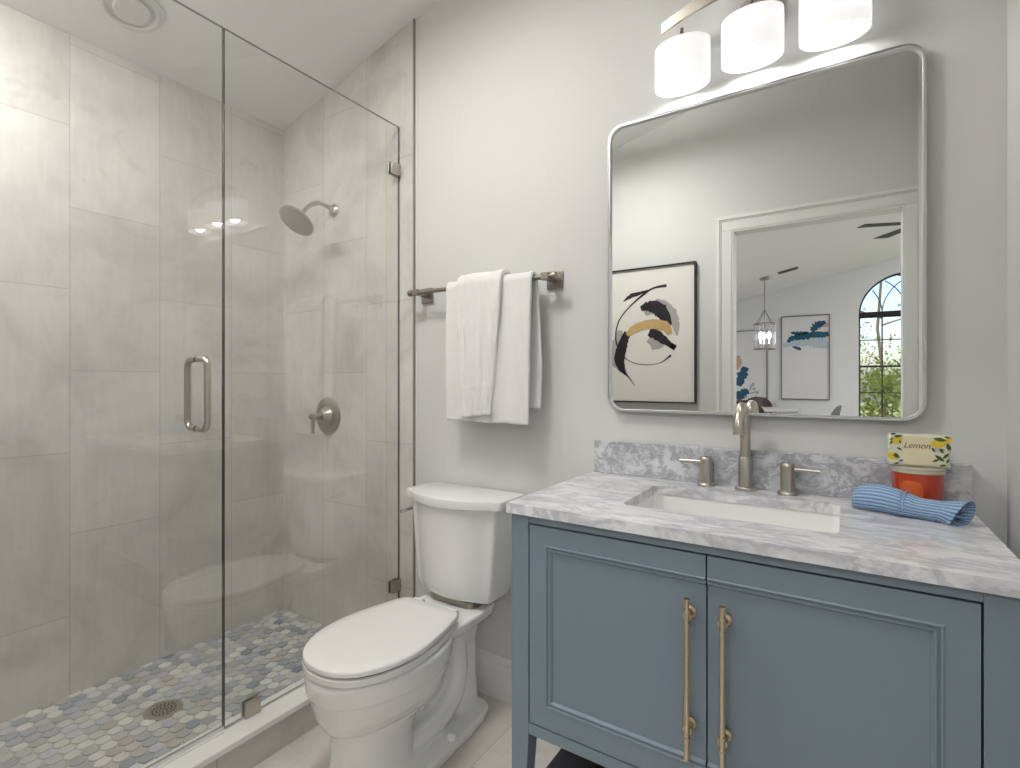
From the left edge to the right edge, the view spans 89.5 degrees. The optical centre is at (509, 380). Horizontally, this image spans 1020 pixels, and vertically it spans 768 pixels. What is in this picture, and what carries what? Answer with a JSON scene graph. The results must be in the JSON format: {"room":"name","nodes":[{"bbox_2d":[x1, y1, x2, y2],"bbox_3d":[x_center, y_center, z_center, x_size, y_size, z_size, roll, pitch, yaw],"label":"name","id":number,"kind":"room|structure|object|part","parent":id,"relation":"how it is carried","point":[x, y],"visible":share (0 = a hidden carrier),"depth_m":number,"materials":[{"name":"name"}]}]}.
{"room":"bathroom","nodes":[
{"label":"bathroom","id":0,"kind":"room"},
{"bbox_2d":[0,3,283,723],"bbox_3d":[-1.661,0.000,1.927,0.120,2.540,1.708,0,0,33],"label":"wall","id":1,"kind":"structure","parent":0,"point":[111,165],"depth_m":2.02,"materials":[{"name":"tile"}]},
{"bbox_2d":[0,609,325,767],"bbox_3d":[-1.231,1.192,1.770,0.772,0.076,1.500,0,0,33],"label":"floor","id":2,"kind":"structure","parent":0,"point":[102,725],"depth_m":1.85,"materials":[{"name":"grey tile"}]},
{"bbox_2d":[143,699,183,720],"bbox_3d":[-1.215,1.155,1.808,0.120,0.006,0.120,0,0,33],"label":"shower drain","id":3,"kind":"object","parent":2,"relation":"on","point":[164,709],"visible":1,"depth_m":1.80,"materials":[{"name":"silver metal"}]},
{"bbox_3d":[-1.215,1.155,1.808,0.090,0.003,0.090,0,0,33],"label":"grate plate","id":4,"kind":"part","parent":3,"relation":"part of","materials":[{"name":"silver metal"}]},
{"bbox_2d":[0,0,438,129],"bbox_3d":[-0.450,-1.665,1.216,2.927,0.849,1.840,0,0,33],"label":"ceiling","id":5,"kind":"structure","parent":0,"point":[325,40],"depth_m":2.08,"materials":[{"name":"white paint"}]},
{"bbox_2d":[96,0,164,32],"bbox_3d":[-1.355,-1.336,1.841,0.194,0.071,0.200,0,0,33],"label":"recessed light","id":6,"kind":"object","parent":5,"relation":"in","point":[141,16],"visible":1,"depth_m":1.85,"materials":[{"name":"white paint"}]},
{"bbox_2d":[253,691,560,767],"bbox_3d":[-0.068,1.220,0.901,1.903,0.100,1.910,0,0,33],"label":"floor","id":7,"kind":"structure","parent":0,"point":[490,745],"depth_m":1.63,"materials":[{"name":"beige tile"}]},
{"bbox_2d":[162,678,318,767],"bbox_3d":[-0.856,1.113,1.532,0.118,0.114,1.487,0,0,33],"label":"curb","id":8,"kind":"object","parent":7,"relation":"on","point":[247,743],"visible":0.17,"depth_m":1.59,"materials":[{"name":"white stone"}]},
{"bbox_2d":[141,726,224,767],"bbox_3d":[-1.081,1.054,1.243,0.044,0.004,0.754,0,0,33],"label":"threshold","id":9,"kind":"object","parent":8,"relation":"on","point":[222,731],"visible":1,"depth_m":1.47,"materials":[{"name":"white stone"}]},
{"bbox_2d":[223,28,400,729],"bbox_3d":[-0.667,-0.005,1.863,0.027,2.121,0.727,0,0,33],"label":"glass panel","id":10,"kind":"object","parent":8,"relation":"on","point":[250,706],"visible":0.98,"depth_m":1.61,"materials":[{"name":"clear glass"}]},
{"bbox_2d":[302,481,523,767],"bbox_3d":[-0.319,0.785,1.644,0.433,0.770,0.708,0,0,33],"label":"toilet","id":11,"kind":"object","parent":7,"relation":"on","point":[393,683],"visible":1,"depth_m":1.61,"materials":[{"name":"white ceramic"}]},
{"bbox_3d":[-0.386,0.782,1.542,0.344,0.018,0.461,0,0,33],"label":"seat","id":12,"kind":"part","parent":11,"relation":"part of","materials":[{"name":"white plastic"}]},
{"bbox_3d":[-0.386,0.757,1.542,0.343,0.018,0.460,0,0,33],"label":"lid","id":13,"kind":"part","parent":11,"relation":"part of","materials":[{"name":"white plastic"}]},
{"bbox_3d":[-0.327,0.977,1.632,0.345,0.386,0.678,0,0,33],"label":"bowl","id":14,"kind":"part","parent":11,"relation":"part of","materials":[{"name":"white ceramic"}]},
{"bbox_3d":[-0.373,0.480,1.930,0.028,0.032,0.082,0,0,33],"label":"flush lever","id":15,"kind":"part","parent":11,"relation":"part of","materials":[{"name":"silver metal"}]},
{"bbox_3d":[-0.185,0.599,1.850,0.386,0.326,0.204,0,0,33],"label":"tank","id":16,"kind":"part","parent":11,"relation":"part of","materials":[{"name":"white ceramic"}]},
{"bbox_3d":[-0.187,0.417,1.847,0.433,0.035,0.224,0,0,33],"label":"tank lid","id":17,"kind":"part","parent":11,"relation":"part of","materials":[{"name":"white ceramic"}]},
{"bbox_2d":[546,748,605,767],"bbox_3d":[0.527,1.028,1.224,0.870,0.015,0.450,0,0,33],"label":"shelf","id":18,"kind":"object","parent":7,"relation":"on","point":[564,758],"depth_m":1.37,"materials":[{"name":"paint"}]},
{"bbox_2d":[512,514,1019,767],"bbox_3d":[0.513,0.746,1.202,0.918,0.848,0.541,0,0,33],"label":"vanity cabinet","id":19,"kind":"object","parent":7,"relation":"on","point":[629,650],"visible":0.93,"depth_m":0.98,"materials":[{"name":"blue paint"}]},
{"bbox_3d":[0.036,0.746,1.266,0.048,0.848,0.045,0,0,33],"label":"leg","id":20,"kind":"part","parent":19,"relation":"part of","materials":[{"name":"blue paint"}]},
{"bbox_3d":[0.392,0.834,1.021,0.815,0.027,0.021,0,0,33],"label":"rail","id":21,"kind":"part","parent":19,"relation":"part of","materials":[{"name":"blue paint"}]},
{"bbox_3d":[0.221,0.581,1.131,0.403,0.472,0.020,0,0,33],"label":"door","id":22,"kind":"part","parent":19,"relation":"part of","materials":[{"name":"blue paint"}]},
{"bbox_3d":[0.234,0.578,1.112,0.360,0.381,0.008,0,0,33],"label":"panel moulding","id":23,"kind":"part","parent":19,"relation":"part of","materials":[{"name":"blue paint"}]},
{"bbox_3d":[0.240,0.578,1.121,0.360,0.381,0.012,0,0,33],"label":"door panel","id":24,"kind":"part","parent":19,"relation":"part of","materials":[{"name":"blue paint"}]},
{"bbox_3d":[0.343,0.579,0.999,0.015,0.312,0.015,0,0,33],"label":"handle","id":25,"kind":"part","parent":19,"relation":"part of","materials":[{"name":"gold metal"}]},
{"bbox_3d":[0.397,0.579,0.964,0.015,0.312,0.015,0,0,33],"label":"handle","id":26,"kind":"part","parent":19,"relation":"part of","materials":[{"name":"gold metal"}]},
{"bbox_3d":[0.392,0.332,1.021,0.815,0.019,0.021,0,0,33],"label":"rail","id":27,"kind":"part","parent":19,"relation":"part of","materials":[{"name":"blue paint"}]},
{"bbox_2d":[506,471,1019,598],"bbox_3d":[0.525,0.309,1.220,0.936,0.024,0.526,0,0,33],"label":"countertop","id":28,"kind":"structure","parent":19,"relation":"on","point":[970,556],"depth_m":1.02,"materials":[{"name":"white stone"}]},
{"bbox_2d":[636,494,839,532],"bbox_3d":[0.527,0.392,1.232,0.482,0.140,0.317,0,0,33],"label":"sink basin","id":29,"kind":"object","parent":28,"relation":"in","point":[821,522],"visible":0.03,"depth_m":1.34,"materials":[{"name":"white ceramic"}]},
{"bbox_2d":[679,402,819,495],"bbox_3d":[0.616,0.177,1.364,0.350,0.240,0.144,0,0,33],"label":"faucet","id":30,"kind":"object","parent":28,"relation":"on","point":[741,419],"visible":1,"depth_m":1.39,"materials":[{"name":"silver metal"}]},
{"bbox_3d":[0.518,0.231,1.482,0.058,0.011,0.012,0,0,33],"label":"lever","id":31,"kind":"part","parent":30,"relation":"part of","materials":[{"name":"silver metal"}]},
{"bbox_3d":[0.555,0.256,1.458,0.048,0.081,0.048,0,0,33],"label":"handle","id":32,"kind":"part","parent":30,"relation":"part of","materials":[{"name":"silver metal"}]},
{"bbox_3d":[0.612,0.133,1.359,0.027,0.152,0.131,0,0,33],"label":"spout","id":33,"kind":"part","parent":30,"relation":"part of","materials":[{"name":"silver metal"}]},
{"bbox_3d":[0.726,0.256,1.347,0.048,0.081,0.048,0,0,33],"label":"handle","id":34,"kind":"part","parent":30,"relation":"part of","materials":[{"name":"silver metal"}]},
{"bbox_3d":[0.763,0.231,1.323,0.058,0.011,0.012,0,0,33],"label":"lever","id":35,"kind":"part","parent":30,"relation":"part of","materials":[{"name":"silver metal"}]},
{"bbox_2d":[851,484,975,525],"bbox_3d":[0.874,0.266,1.127,0.070,0.060,0.215,0,0,-40],"label":"washcloth","id":36,"kind":"object","parent":28,"relation":"on","point":[872,497],"visible":1,"depth_m":1.11,"materials":[{"name":"blue fabric"}]},
{"bbox_2d":[890,465,945,500],"bbox_3d":[0.934,0.246,1.181,0.100,0.102,0.100,0,0,33],"label":"candle jar","id":37,"kind":"object","parent":28,"relation":"on","point":[922,482],"visible":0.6,"depth_m":1.14,"materials":[{"name":"orange glass"}]},
{"bbox_3d":[0.934,0.202,1.181,0.100,0.014,0.100,0,0,33],"label":"lid","id":38,"kind":"part","parent":37,"relation":"part of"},
{"bbox_2d":[887,433,952,468],"bbox_3d":[0.931,0.158,1.175,0.117,0.075,0.041,0,0,33],"label":"soap bar","id":39,"kind":"object","parent":37,"relation":"on","point":[903,449],"visible":1,"depth_m":1.16,"materials":[{"name":"beige paper"}]},
{"bbox_2d":[887,452,896,458],"bbox_3d":[0.880,0.173,1.185,0.020,0.017,0.002,0,0,33],"label":"print","id":40,"kind":"object","parent":39,"relation":"attached to","point":[890,455],"depth_m":1.18},
{"bbox_2d":[892,437,902,443],"bbox_3d":[0.887,0.137,1.180,0.021,0.016,0.002,0,0,33],"label":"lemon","id":41,"kind":"object","parent":39,"relation":"on","point":[895,440],"depth_m":1.18,"materials":[{"name":"yellow paper"}]},
{"bbox_2d":[930,440,945,447],"bbox_3d":[0.948,0.140,1.140,0.027,0.019,0.002,0,0,33],"label":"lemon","id":42,"kind":"object","parent":39,"relation":"on","point":[933,443],"depth_m":1.14,"materials":[{"name":"yellow paper"}]},
{"bbox_2d":[933,438,945,441],"bbox_3d":[0.951,0.131,1.139,0.024,0.009,0.002,0,0,33],"label":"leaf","id":43,"kind":"object","parent":39,"relation":"on","point":[934,439],"depth_m":1.14,"materials":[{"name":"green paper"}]},
{"bbox_3d":[0.544,0.578,0.922,0.360,0.381,0.012,0,0,33],"label":"door panel","id":44,"kind":"part","parent":19,"relation":"part of","materials":[{"name":"blue paint"}]},
{"bbox_3d":[0.539,0.578,0.914,0.360,0.381,0.008,0,0,33],"label":"panel moulding","id":45,"kind":"part","parent":19,"relation":"part of","materials":[{"name":"blue paint"}]},
{"bbox_3d":[0.561,0.581,0.909,0.402,0.472,0.020,0,0,33],"label":"door","id":46,"kind":"part","parent":19,"relation":"part of","materials":[{"name":"blue paint"}]},
{"bbox_3d":[0.762,0.746,0.793,0.055,0.848,0.045,0,0,33],"label":"leg","id":47,"kind":"part","parent":19,"relation":"part of","materials":[{"name":"blue paint"}]},
{"bbox_2d":[284,0,1006,659],"bbox_3d":[-0.025,-0.335,1.958,2.787,3.209,0.132,0,0,33],"label":"wall","id":48,"kind":"structure","parent":0,"point":[520,102],"depth_m":1.87,"materials":[{"name":"grey paint"}]},
{"bbox_2d":[279,201,337,235],"bbox_3d":[-0.890,-0.732,2.288,0.156,0.179,0.260,0,0,33],"label":"shower fixture","id":49,"kind":"object","parent":48,"relation":"attached to","point":[295,219],"visible":1,"depth_m":2.24,"materials":[{"name":"silver metal"}]},
{"bbox_3d":[-0.868,-0.771,2.322,0.019,0.084,0.168,0,0,33],"label":"arm","id":50,"kind":"part","parent":49,"relation":"part of","materials":[{"name":"silver metal"}]},
{"bbox_2d":[308,397,340,433],"bbox_3d":[-0.878,0.165,2.379,0.172,0.172,0.094,0,0,33],"label":"shower valve","id":51,"kind":"object","parent":48,"relation":"attached to","point":[327,415],"visible":1,"depth_m":2.38,"materials":[{"name":"silver metal"}]},
{"bbox_3d":[-0.898,0.197,2.353,0.044,0.093,0.029,0,0,33],"label":"lever","id":52,"kind":"part","parent":51,"relation":"part of","materials":[{"name":"silver metal"}]},
{"bbox_2d":[413,18,415,597],"bbox_3d":[-0.395,-0.161,2.126,0.006,2.662,0.013,0,0,33],"label":"trim","id":53,"kind":"structure","parent":48,"relation":"attached to","point":[414,20],"depth_m":2.12,"materials":[{"name":"tile"}]},
{"bbox_2d":[416,19,416,596],"bbox_3d":[-0.387,-0.239,2.127,0.005,2.508,0.004,0,0,33],"label":"trim","id":54,"kind":"structure","parent":48,"relation":"attached to","point":[416,19],"depth_m":2.12,"materials":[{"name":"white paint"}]},
{"bbox_2d":[407,271,562,303],"bbox_3d":[-0.110,-0.344,1.899,0.662,0.060,0.082,0,0,33],"label":"towel bar","id":55,"kind":"object","parent":48,"relation":"attached to","point":[554,280],"visible":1,"depth_m":1.78,"materials":[{"name":"silver metal"}]},
{"bbox_3d":[-0.357,-0.348,2.057,0.028,0.024,0.072,0,0,33],"label":"post","id":56,"kind":"part","parent":55,"relation":"part of","materials":[{"name":"silver metal"}]},
{"bbox_3d":[-0.335,-0.344,2.090,0.060,0.060,0.008,0,0,33],"label":"mount plate","id":57,"kind":"part","parent":55,"relation":"part of","materials":[{"name":"silver metal"}]},
{"bbox_2d":[445,271,541,424],"bbox_3d":[-0.068,-0.112,1.832,0.387,0.522,0.076,0,0,33],"label":"bath towel","id":58,"kind":"object","parent":55,"relation":"hanging from","point":[518,373],"visible":0.58,"depth_m":1.76,"materials":[{"name":"white fabric"}]},
{"bbox_2d":[456,269,510,417],"bbox_3d":[-0.094,-0.129,1.850,0.196,0.526,0.105,0,0,33],"label":"hand towel","id":59,"kind":"object","parent":58,"relation":"on","point":[478,295],"visible":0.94,"depth_m":1.81,"materials":[{"name":"white fabric"}]},
{"bbox_3d":[0.132,-0.348,1.738,0.028,0.024,0.072,0,0,33],"label":"post","id":60,"kind":"part","parent":55,"relation":"part of","materials":[{"name":"silver metal"}]},
{"bbox_3d":[0.154,-0.344,1.771,0.060,0.060,0.008,0,0,33],"label":"mount plate","id":61,"kind":"part","parent":55,"relation":"part of","materials":[{"name":"silver metal"}]},
{"bbox_2d":[476,648,511,704],"bbox_3d":[0.359,1.094,1.635,1.790,0.152,0.014,0,0,33],"label":"baseboard","id":62,"kind":"structure","parent":48,"relation":"attached to","point":[493,672],"depth_m":1.90,"materials":[{"name":"white paint"}]},
{"bbox_2d":[655,0,871,97],"bbox_3d":[0.652,-0.958,1.383,0.525,0.219,0.116,0,0,33],"label":"vanity light","id":63,"kind":"object","parent":48,"relation":"attached to","point":[752,36],"visible":1,"depth_m":1.36,"materials":[{"name":"white glass"}]},
{"bbox_3d":[0.495,-0.905,1.481,0.155,0.115,0.108,0,0,33],"label":"lamp shade","id":64,"kind":"part","parent":63,"relation":"part of","materials":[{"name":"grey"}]},
{"bbox_3d":[0.649,-0.917,1.381,0.155,0.115,0.108,0,0,33],"label":"lamp shade","id":65,"kind":"part","parent":63,"relation":"part of","materials":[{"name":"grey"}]},
{"bbox_3d":[0.805,-0.913,1.279,0.155,0.115,0.108,0,0,33],"label":"lamp shade","id":66,"kind":"part","parent":63,"relation":"part of","materials":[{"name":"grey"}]},
{"bbox_2d":[608,43,926,420],"bbox_3d":[0.652,-0.355,1.437,0.796,0.904,0.026,0,0,33],"label":"wall mirror","id":67,"kind":"object","parent":48,"relation":"attached to","point":[767,242],"visible":0.99,"depth_m":1.38,"materials":[{"name":"silver metal"}]},
{"bbox_2d":[594,439,972,500],"bbox_3d":[0.667,0.245,1.429,0.927,0.104,0.020,0,0,33],"label":"backsplash","id":68,"kind":"structure","parent":48,"relation":"attached to","point":[839,476],"depth_m":1.40,"materials":[{"name":"grey stone"}]},
{"bbox_2d":[1007,0,1019,559],"bbox_3d":[0.726,-0.430,0.449,0.120,3.400,1.840,0,0,33],"label":"wall","id":69,"kind":"structure","parent":0,"point":[1013,6],"depth_m":1.11,"materials":[{"name":"grey paint"}]},
{"bbox_3d":[-1.643,-0.050,1.027,0.894,2.439,0.220,0,0,33],"label":"wall","id":70,"kind":"structure","parent":0,"visible":0},
{"bbox_2d":[144,0,223,767],"bbox_3d":[-1.074,-0.007,1.238,0.132,2.117,0.754,0,0,33],"label":"shower door","id":71,"kind":"structure","parent":70,"relation":"attached to","point":[206,362],"depth_m":1.52,"materials":[{"name":"clear glass"}]},
{"bbox_3d":[-0.938,0.039,1.513,0.060,0.220,0.018,0,0,33],"label":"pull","id":72,"kind":"part","parent":71,"relation":"part of","materials":[{"name":"silver metal"}]},
{"bbox_3d":[-0.878,0.039,1.474,0.060,0.220,0.018,0,0,33],"label":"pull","id":73,"kind":"part","parent":71,"relation":"part of","materials":[{"name":"silver metal"}]}
]}

